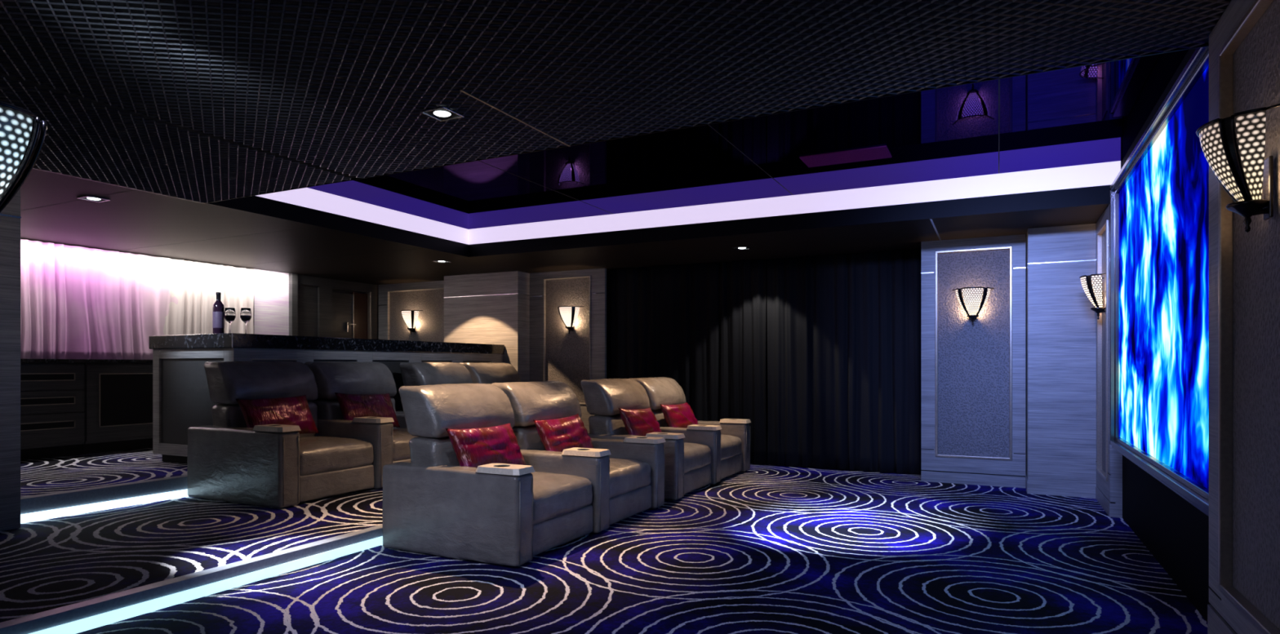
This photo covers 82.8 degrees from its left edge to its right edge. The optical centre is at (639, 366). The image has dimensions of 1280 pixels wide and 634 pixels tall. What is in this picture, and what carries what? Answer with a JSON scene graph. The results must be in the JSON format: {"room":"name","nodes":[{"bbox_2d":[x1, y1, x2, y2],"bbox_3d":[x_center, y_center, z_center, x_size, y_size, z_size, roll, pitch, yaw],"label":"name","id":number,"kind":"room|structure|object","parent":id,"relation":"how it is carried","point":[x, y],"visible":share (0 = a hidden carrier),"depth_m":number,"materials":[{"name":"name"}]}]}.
{"room":"home theater","nodes":[
{"label":"home theater","id":0,"kind":"room"},
{"bbox_2d":[0,173,20,531],"bbox_3d":[-7.050,0.000,4.120,3.510,2.800,4.350,0,0,26],"label":"wall","id":1,"kind":"structure","parent":0,"point":[10,227],"depth_m":5.24,"materials":[{"name":"grey wood"}]},
{"bbox_2d":[0,213,21,218],"bbox_3d":[-5.474,-1.081,3.343,0.008,0.012,4.352,0,0,26],"label":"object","id":2,"kind":"structure","parent":1,"relation":"attached to","point":[3,215],"depth_m":5.24,"materials":[{"name":"metal"}]},
{"bbox_2d":[110,288,365,359],"bbox_3d":[-6.121,-0.250,9.878,0.280,3.300,6.900,0,0,26],"label":"wall","id":3,"kind":"structure","parent":0,"point":[338,291],"depth_m":12.00,"materials":[{"name":"grey wood"}]},
{"bbox_2d":[297,275,378,339],"bbox_3d":[-4.942,-0.200,11.861,0.120,2.400,1.700,0,0,26],"label":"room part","id":4,"kind":"structure","parent":3,"relation":"attached to","point":[314,293],"depth_m":11.51,"materials":[{"name":"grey wood"}]},
{"bbox_2d":[332,292,371,339],"bbox_3d":[-4.807,-0.130,12.073,0.134,2.260,0.800,0,0,26],"label":"door","id":5,"kind":"structure","parent":4,"relation":"attached to","point":[351,313],"depth_m":12.11,"materials":[{"name":"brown wood"}]},
{"bbox_2d":[253,269,288,335],"bbox_3d":[-5.479,-0.200,10.749,0.100,2.400,0.570,0,0,26],"label":"wall","id":6,"kind":"structure","parent":0,"point":[271,291],"depth_m":10.72,"materials":[{"name":"stone"}]},
{"bbox_2d":[288,273,297,336],"bbox_3d":[-5.309,-0.200,11.038,0.190,2.400,0.100,0,0,26],"label":"wall","id":7,"kind":"structure","parent":0,"point":[293,277],"depth_m":10.98,"materials":[{"name":"grey paint"}]},
{"bbox_2d":[377,280,444,342],"bbox_3d":[-3.674,-0.200,12.148,1.860,2.400,0.064,0,0,26],"label":"wall","id":8,"kind":"structure","parent":0,"point":[428,297],"depth_m":12.21,"materials":[{"name":"brown wood"}]},
{"bbox_2d":[400,310,422,334],"bbox_3d":[-3.855,-0.727,12.120,0.419,0.403,0.215,0,0,26],"label":"wall sconce","id":9,"kind":"object","parent":8,"relation":"attached to","point":[410,318],"visible":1,"depth_m":12.07,"materials":[{"name":"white glass"}]},
{"bbox_2d":[444,271,529,382],"bbox_3d":[-2.323,-0.200,11.233,1.409,2.400,0.508,0,0,26],"label":"wall","id":10,"kind":"structure","parent":0,"point":[491,308],"depth_m":10.93,"materials":[{"name":"grey wood"}]},
{"bbox_2d":[529,268,606,433],"bbox_3d":[-1.077,-0.050,10.699,1.300,2.700,0.064,0,0,26],"label":"wall","id":11,"kind":"structure","parent":0,"point":[556,354],"depth_m":10.69,"materials":[{"name":"brown wood"}]},
{"bbox_2d":[557,306,583,333],"bbox_3d":[-1.052,-0.666,10.570,0.419,0.403,0.215,0,0,26],"label":"wall sconce","id":12,"kind":"object","parent":11,"relation":"attached to","point":[568,315],"visible":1,"depth_m":10.53,"materials":[{"name":"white glass"}]},
{"bbox_2d":[0,0,1231,284],"bbox_3d":[-2.131,-1.649,5.512,11.100,0.503,11.200,0,0,26],"label":"ceiling","id":13,"kind":"structure","parent":0,"point":[342,86],"depth_m":3.64,"materials":[{"name":"black"}]},
{"bbox_2d":[76,195,111,202],"bbox_3d":[-4.558,-1.395,6.062,0.170,0.010,0.170,0,0,26],"label":"recessed light","id":14,"kind":"object","parent":13,"relation":"in","point":[88,197],"visible":1,"depth_m":6.05,"materials":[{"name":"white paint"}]},
{"bbox_2d":[32,168,205,204],"bbox_3d":[-4.970,-1.403,3.763,0.012,0.013,5.550,0,0,26],"label":"ceiling beam","id":15,"kind":"structure","parent":13,"relation":"attached to","point":[108,183],"depth_m":5.57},
{"bbox_2d":[20,239,254,359],"bbox_3d":[-6.464,-0.735,8.590,0.061,1.311,4.131,0,0,26],"label":"drape","id":16,"kind":"object","parent":13,"relation":"hanging from","point":[77,302],"visible":0.75,"depth_m":8.78,"materials":[{"name":"fabric"}]},
{"bbox_2d":[0,71,355,177],"bbox_3d":[-3.318,-1.452,2.947,0.010,0.096,5.550,0,0,26],"label":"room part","id":17,"kind":"structure","parent":13,"relation":"attached to","point":[4,73],"depth_m":4.01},
{"bbox_2d":[20,189,422,266],"bbox_3d":[-4.840,-1.405,7.967,3.470,0.011,3.206,0,0,26],"label":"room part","id":18,"kind":"structure","parent":13,"relation":"attached to","point":[135,189],"depth_m":7.88,"materials":[{"name":"black"}]},
{"bbox_2d":[432,259,450,262],"bbox_3d":[-2.645,-1.395,9.691,0.170,0.010,0.170,0,0,26],"label":"recessed light","id":19,"kind":"object","parent":13,"relation":"in","point":[442,260],"visible":1,"depth_m":9.67,"materials":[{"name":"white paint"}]},
{"bbox_2d":[419,106,464,121],"bbox_3d":[-1.095,-1.395,4.019,0.170,0.010,0.170,0,0,26],"label":"recessed light","id":20,"kind":"object","parent":13,"relation":"in","point":[442,113],"visible":1,"depth_m":4.01,"materials":[{"name":"metal"}]},
{"bbox_2d":[459,87,570,146],"bbox_3d":[-0.677,-1.403,4.153,0.014,0.013,1.050,0,0,26],"label":"ceiling beam","id":21,"kind":"structure","parent":13,"relation":"attached to","point":[468,93],"depth_m":4.06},
{"bbox_2d":[205,184,1111,257],"bbox_3d":[0.193,-1.480,6.244,7.080,0.161,3.470,0,0,26],"label":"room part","id":22,"kind":"structure","parent":13,"relation":"attached to","point":[1095,195],"depth_m":7.39,"materials":[{"name":"black paint"}]},
{"bbox_2d":[609,259,766,464],"bbox_3d":[0.607,-0.050,9.991,2.331,2.680,0.075,0,0,26],"label":"curtain","id":23,"kind":"object","parent":13,"relation":"hanging from","point":[701,327],"visible":0.67,"depth_m":9.88,"materials":[{"name":"black fabric"}]},
{"bbox_2d":[204,42,1208,203],"bbox_3d":[-0.572,-1.480,4.682,7.070,0.161,0.011,0,0,26],"label":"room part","id":24,"kind":"structure","parent":13,"relation":"attached to","point":[1206,44],"depth_m":3.98,"materials":[{"name":"black paint"}]},
{"bbox_2d":[733,246,751,249],"bbox_3d":[1.207,-1.395,8.593,0.170,0.010,0.170,0,0,26],"label":"recessed light","id":25,"kind":"object","parent":13,"relation":"in","point":[737,247],"visible":1,"depth_m":8.59,"materials":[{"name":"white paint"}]},
{"bbox_2d":[767,248,921,474],"bbox_3d":[2.517,-0.050,9.047,1.931,2.680,0.075,0,0,26],"label":"curtain","id":26,"kind":"object","parent":13,"relation":"hanging from","point":[844,331],"visible":0.94,"depth_m":9.03,"materials":[{"name":"black fabric"}]},
{"bbox_2d":[929,218,941,240],"bbox_3d":[3.059,-1.403,7.501,0.018,0.013,1.320,0,0,26],"label":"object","id":27,"kind":"structure","parent":13,"relation":"attached to","point":[931,220],"depth_m":7.42,"materials":[{"name":"metal"}]},
{"bbox_2d":[76,463,1207,633],"bbox_3d":[0.483,1.350,4.166,5.220,0.100,11.100,0,0,26],"label":"floor","id":28,"kind":"structure","parent":0,"point":[762,548],"depth_m":4.45,"materials":[{"name":"carpet"}]},
{"bbox_2d":[0,488,382,633],"bbox_3d":[-2.991,1.288,5.880,2.552,0.224,11.100,0,0,26],"label":"platform","id":29,"kind":"object","parent":28,"relation":"on","point":[54,572],"visible":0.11,"depth_m":4.73,"materials":[{"name":"carpet"}]},
{"bbox_2d":[20,448,187,523],"bbox_3d":[-4.676,1.198,9.109,3.352,0.404,6.800,0,0,26],"label":"platform","id":30,"kind":"object","parent":29,"relation":"on","point":[46,484],"depth_m":6.49,"materials":[{"name":"carpet"}]},
{"bbox_2d":[20,363,84,460],"bbox_3d":[-6.622,0.485,7.906,0.486,1.030,0.800,0,0,26],"label":"base cabinet","id":31,"kind":"object","parent":30,"relation":"on","point":[52,395],"visible":0.8,"depth_m":7.88,"materials":[{"name":"grey wood"}]},
{"bbox_2d":[20,488,188,524],"bbox_3d":[-3.269,1.143,8.170,0.014,0.066,6.240,0,0,26],"label":"led strip","id":32,"kind":"object","parent":30,"relation":"attached to","point":[60,513],"visible":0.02,"depth_m":5.90,"materials":[{"name":"grey plastic"}]},
{"bbox_2d":[82,363,152,454],"bbox_3d":[-6.146,0.485,8.870,0.488,1.030,1.330,0,0,26],"label":"base cabinet","id":33,"kind":"object","parent":30,"relation":"on","point":[118,411],"visible":0.4,"depth_m":8.47,"materials":[{"name":"grey wood"}]},
{"bbox_2d":[152,347,502,464],"bbox_3d":[-3.553,0.412,9.180,1.304,1.175,4.240,0,0,26],"label":"bar","id":34,"kind":"object","parent":30,"relation":"on","point":[181,399],"visible":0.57,"depth_m":7.46,"materials":[{"name":"grey wood"}]},
{"bbox_2d":[148,333,504,354],"bbox_3d":[-3.559,-0.245,9.169,1.343,0.140,4.283,0,0,26],"label":"countertop","id":35,"kind":"structure","parent":34,"relation":"on","point":[227,340],"depth_m":7.71,"materials":[{"name":"black stone"}]},
{"bbox_2d":[212,292,224,333],"bbox_3d":[-4.243,-0.528,7.312,0.103,0.426,0.103,0,0,26],"label":"wine bottle","id":36,"kind":"object","parent":35,"relation":"on","point":[218,319],"visible":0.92,"depth_m":7.28,"materials":[{"name":"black glass"}]},
{"bbox_2d":[223,307,235,333],"bbox_3d":[-4.135,-0.449,7.326,0.104,0.269,0.104,0,0,26],"label":"wine glass","id":37,"kind":"object","parent":35,"relation":"on","point":[229,315],"visible":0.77,"depth_m":7.29,"materials":[{"name":"white"}]},
{"bbox_2d":[240,307,251,333],"bbox_3d":[-3.983,-0.449,7.340,0.104,0.269,0.104,0,0,26],"label":"wine glass","id":38,"kind":"object","parent":35,"relation":"on","point":[246,313],"visible":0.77,"depth_m":7.31,"materials":[{"name":"white"}]},
{"bbox_3d":[-7.018,0.485,7.104,0.486,1.030,0.970,0,0,26],"label":"base cabinet","id":39,"kind":"object","parent":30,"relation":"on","visible":0},
{"bbox_2d":[20,359,152,363],"bbox_3d":[-6.242,-0.055,8.672,0.530,0.040,4.470,0,0,26],"label":"countertop","id":40,"kind":"structure","parent":39,"relation":"on","point":[22,361],"depth_m":8.11,"materials":[{"name":"black stone"}]},
{"bbox_2d":[29,536,382,633],"bbox_3d":[-1.382,1.266,6.257,0.012,0.060,8.000,0,0,26],"label":"led strip","id":41,"kind":"object","parent":29,"relation":"attached to","point":[119,615],"visible":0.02,"depth_m":4.07,"materials":[{"name":"grey plastic"}]},
{"bbox_2d":[186,360,417,508],"bbox_3d":[-2.987,0.565,7.239,1.268,1.228,2.329,0,0,26],"label":"loveseat","id":42,"kind":"object","parent":29,"relation":"on","point":[267,465],"visible":0.77,"depth_m":6.50,"materials":[{"name":"grey leather"}]},
{"bbox_2d":[235,395,319,434],"bbox_3d":[-3.301,0.465,6.646,0.262,0.376,0.712,0,0,25],"label":"throw pillow","id":43,"kind":"object","parent":42,"relation":"on","point":[292,411],"visible":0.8,"depth_m":6.58,"materials":[{"name":"red fabric"}]},
{"bbox_2d":[299,436,373,475],"bbox_3d":[-3.099,0.808,6.710,0.938,0.286,0.846,0,0,26],"label":"seat cushion","id":44,"kind":"object","parent":42,"relation":"on","point":[318,455],"depth_m":6.53,"materials":[{"name":"grey leather"}]},
{"bbox_2d":[334,392,399,427],"bbox_3d":[-2.837,0.465,7.588,0.254,0.398,0.724,0,0,29],"label":"throw pillow","id":45,"kind":"object","parent":42,"relation":"on","point":[351,406],"visible":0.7,"depth_m":7.48,"materials":[{"name":"red fabric"}]},
{"bbox_2d":[392,427,417,461],"bbox_3d":[-2.635,0.809,7.650,0.934,0.286,0.845,0,0,26],"label":"seat cushion","id":46,"kind":"object","parent":42,"relation":"on","point":[402,437],"depth_m":7.22,"materials":[{"name":"grey leather"}]},
{"bbox_2d":[395,362,520,413],"bbox_3d":[-1.925,0.565,9.391,1.268,1.228,2.329,0,0,26],"label":"loveseat","id":47,"kind":"object","parent":29,"relation":"on","point":[413,374],"visible":0.14,"depth_m":9.17,"materials":[{"name":"grey leather"}]},
{"bbox_2d":[382,381,666,567],"bbox_3d":[-0.802,0.719,5.915,1.196,1.158,2.329,0,0,26],"label":"loveseat","id":48,"kind":"object","parent":28,"relation":"on","point":[504,514],"visible":0.88,"depth_m":5.17,"materials":[{"name":"grey leather"}]},
{"bbox_2d":[445,422,525,467],"bbox_3d":[-1.111,0.625,5.343,0.271,0.376,0.716,0,0,33],"label":"throw pillow","id":49,"kind":"object","parent":48,"relation":"on","point":[472,447],"visible":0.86,"depth_m":5.21,"materials":[{"name":"red fabric"}]},
{"bbox_2d":[530,471,592,524],"bbox_3d":[-0.921,0.949,5.389,0.885,0.270,0.846,0,0,26],"label":"seat cushion","id":50,"kind":"object","parent":48,"relation":"on","point":[558,497],"depth_m":5.23,"materials":[{"name":"grey leather"}]},
{"bbox_2d":[533,413,593,452],"bbox_3d":[-0.641,0.625,6.293,0.259,0.376,0.711,0,0,25],"label":"throw pillow","id":51,"kind":"object","parent":48,"relation":"on","point":[558,435],"visible":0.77,"depth_m":6.14,"materials":[{"name":"red fabric"}]},
{"bbox_2d":[609,457,651,498],"bbox_3d":[-0.457,0.950,6.330,0.881,0.270,0.845,0,0,26],"label":"seat cushion","id":52,"kind":"object","parent":48,"relation":"on","point":[629,477],"depth_m":6.18,"materials":[{"name":"grey leather"}]},
{"bbox_2d":[580,377,751,500],"bbox_3d":[0.331,0.719,8.211,1.196,1.158,2.329,0,0,26],"label":"loveseat","id":53,"kind":"object","parent":28,"relation":"on","point":[703,454],"visible":0.69,"depth_m":7.77,"materials":[{"name":"grey leather"}]},
{"bbox_2d":[618,408,662,435],"bbox_3d":[0.026,0.625,7.636,0.269,0.398,0.711,0,0,32],"label":"throw pillow","id":54,"kind":"object","parent":53,"relation":"on","point":[639,422],"visible":0.77,"depth_m":7.45,"materials":[{"name":"red fabric"}]},
{"bbox_2d":[659,402,697,427],"bbox_3d":[0.484,0.625,8.570,0.267,0.376,0.714,0,0,33],"label":"throw pillow","id":55,"kind":"object","parent":53,"relation":"on","point":[681,415],"visible":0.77,"depth_m":8.39,"materials":[{"name":"red fabric"}]},
{"bbox_2d":[684,442,711,473],"bbox_3d":[0.212,0.949,7.685,0.885,0.270,0.846,0,0,26],"label":"seat cushion","id":56,"kind":"object","parent":53,"relation":"on","point":[697,455],"depth_m":7.54,"materials":[{"name":"grey leather"}]},
{"bbox_2d":[720,435,742,460],"bbox_3d":[0.676,0.950,8.626,0.881,0.270,0.845,0,0,26],"label":"seat cushion","id":57,"kind":"object","parent":53,"relation":"on","point":[731,445],"depth_m":8.49,"materials":[{"name":"grey leather"}]},
{"bbox_2d":[606,260,767,464],"bbox_3d":[0.269,-0.250,10.377,11.100,3.300,0.150,0,0,26],"label":"wall","id":58,"kind":"structure","parent":0,"point":[608,331],"depth_m":10.65,"materials":[{"name":"black paint"}]},
{"bbox_2d":[308,49,1188,229],"bbox_3d":[0.280,-1.830,6.218,7.400,0.140,3.600,0,0,26],"label":"ceiling","id":59,"kind":"structure","parent":0,"point":[1092,113],"depth_m":5.98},
{"bbox_2d":[256,160,1120,244],"bbox_3d":[0.189,-1.659,6.247,7.070,0.199,3.468,0,0,26],"label":"light","id":60,"kind":"object","parent":59,"relation":"attached to","point":[1101,174],"visible":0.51,"depth_m":7.47,"materials":[{"name":"grey plastic"}]},
{"bbox_2d":[256,187,468,244],"bbox_3d":[-2.976,-1.659,7.805,0.015,0.199,3.445,0,0,26],"label":"diffuser","id":61,"kind":"object","parent":60,"relation":"attached to","point":[308,197],"depth_m":7.85,"materials":[{"name":"grey plastic"}]},
{"bbox_2d":[479,79,999,213],"bbox_3d":[0.725,-1.764,5.981,4.008,0.011,3.450,0,0,26],"label":"ceiling beam","id":62,"kind":"structure","parent":59,"relation":"attached to","point":[998,79],"depth_m":5.91,"materials":[{"name":"black"}]},
{"bbox_2d":[799,145,892,167],"bbox_3d":[1.725,-1.754,6.096,0.700,0.011,0.340,0,0,26],"label":"access panel","id":63,"kind":"object","parent":59,"relation":"attached to","point":[880,152],"visible":1,"depth_m":6.08,"materials":[{"name":"purple"}]},
{"bbox_2d":[920,234,1025,488],"bbox_3d":[3.642,-0.050,7.969,1.040,2.700,0.064,0,0,26],"label":"wall","id":64,"kind":"structure","parent":0,"point":[973,376],"depth_m":7.97,"materials":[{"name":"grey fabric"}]},
{"bbox_2d":[952,286,994,324],"bbox_3d":[3.605,-0.646,7.871,0.419,0.403,0.215,0,0,26],"label":"wall sconce","id":65,"kind":"object","parent":64,"relation":"attached to","point":[972,296],"visible":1,"depth_m":7.83,"materials":[{"name":"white glass"}]},
{"bbox_2d":[1025,223,1097,498],"bbox_3d":[4.431,-0.050,7.667,0.639,2.700,0.928,0,0,26],"label":"wall","id":66,"kind":"structure","parent":0,"point":[1060,323],"depth_m":7.27,"materials":[{"name":"grey wood"}]},
{"bbox_2d":[1115,449,1122,518],"bbox_3d":[4.678,-0.050,7.109,0.300,2.700,2.110,0,0,26],"label":"wall","id":67,"kind":"structure","parent":0,"point":[1118,457],"depth_m":6.22,"materials":[{"name":"grey wood"}]},
{"bbox_2d":[1095,204,1115,517],"bbox_3d":[4.272,-0.050,6.685,0.054,2.700,0.990,0,0,26],"label":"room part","id":68,"kind":"structure","parent":67,"relation":"attached to","point":[1105,453],"depth_m":6.70,"materials":[{"name":"grey wood"}]},
{"bbox_2d":[1079,273,1105,319],"bbox_3d":[4.158,-0.626,6.668,0.215,0.403,0.419,0,0,26],"label":"wall sconce","id":69,"kind":"object","parent":68,"relation":"attached to","point":[1091,284],"visible":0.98,"depth_m":6.59,"materials":[{"name":"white glass"}]},
{"bbox_2d":[1121,48,1210,622],"bbox_3d":[3.446,-0.250,4.555,0.250,3.100,3.620,0,0,26],"label":"wall","id":70,"kind":"structure","parent":0,"point":[1175,531],"depth_m":4.46,"materials":[{"name":"black paint"}]},
{"bbox_2d":[1109,46,1208,516],"bbox_3d":[3.172,-0.410,4.440,0.131,2.160,3.330,0,0,26],"label":"projection screen","id":71,"kind":"object","parent":70,"relation":"attached to","point":[1159,197],"visible":0.52,"depth_m":4.20,"materials":[{"name":"blue"}]},
{"bbox_3d":[-3.133,-0.050,1.390,0.350,2.700,2.920,0,0,26],"label":"wall","id":72,"kind":"structure","parent":0,"visible":0},
{"bbox_2d":[0,101,48,213],"bbox_3d":[-2.258,-0.617,2.452,0.284,0.532,0.553,0,0,26],"label":"wall sconce","id":73,"kind":"object","parent":72,"relation":"attached to","point":[15,122],"visible":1,"depth_m":2.51,"materials":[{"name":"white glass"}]},
{"bbox_3d":[1.408,-0.050,0.549,0.360,2.700,5.430,0,0,26],"label":"wall","id":74,"kind":"structure","parent":0,"visible":0},
{"bbox_2d":[1207,0,1279,633],"bbox_3d":[1.256,-1.206,0.696,0.064,5.012,5.300,0,0,26],"label":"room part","id":75,"kind":"structure","parent":74,"relation":"attached to","point":[1244,586],"depth_m":2.70,"materials":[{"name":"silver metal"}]},
{"bbox_2d":[1195,103,1279,232],"bbox_3d":[2.025,-0.640,2.480,0.200,0.375,0.390,0,0,26],"label":"wall sconce","id":76,"kind":"object","parent":75,"relation":"attached to","point":[1218,138],"visible":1,"depth_m":2.41,"materials":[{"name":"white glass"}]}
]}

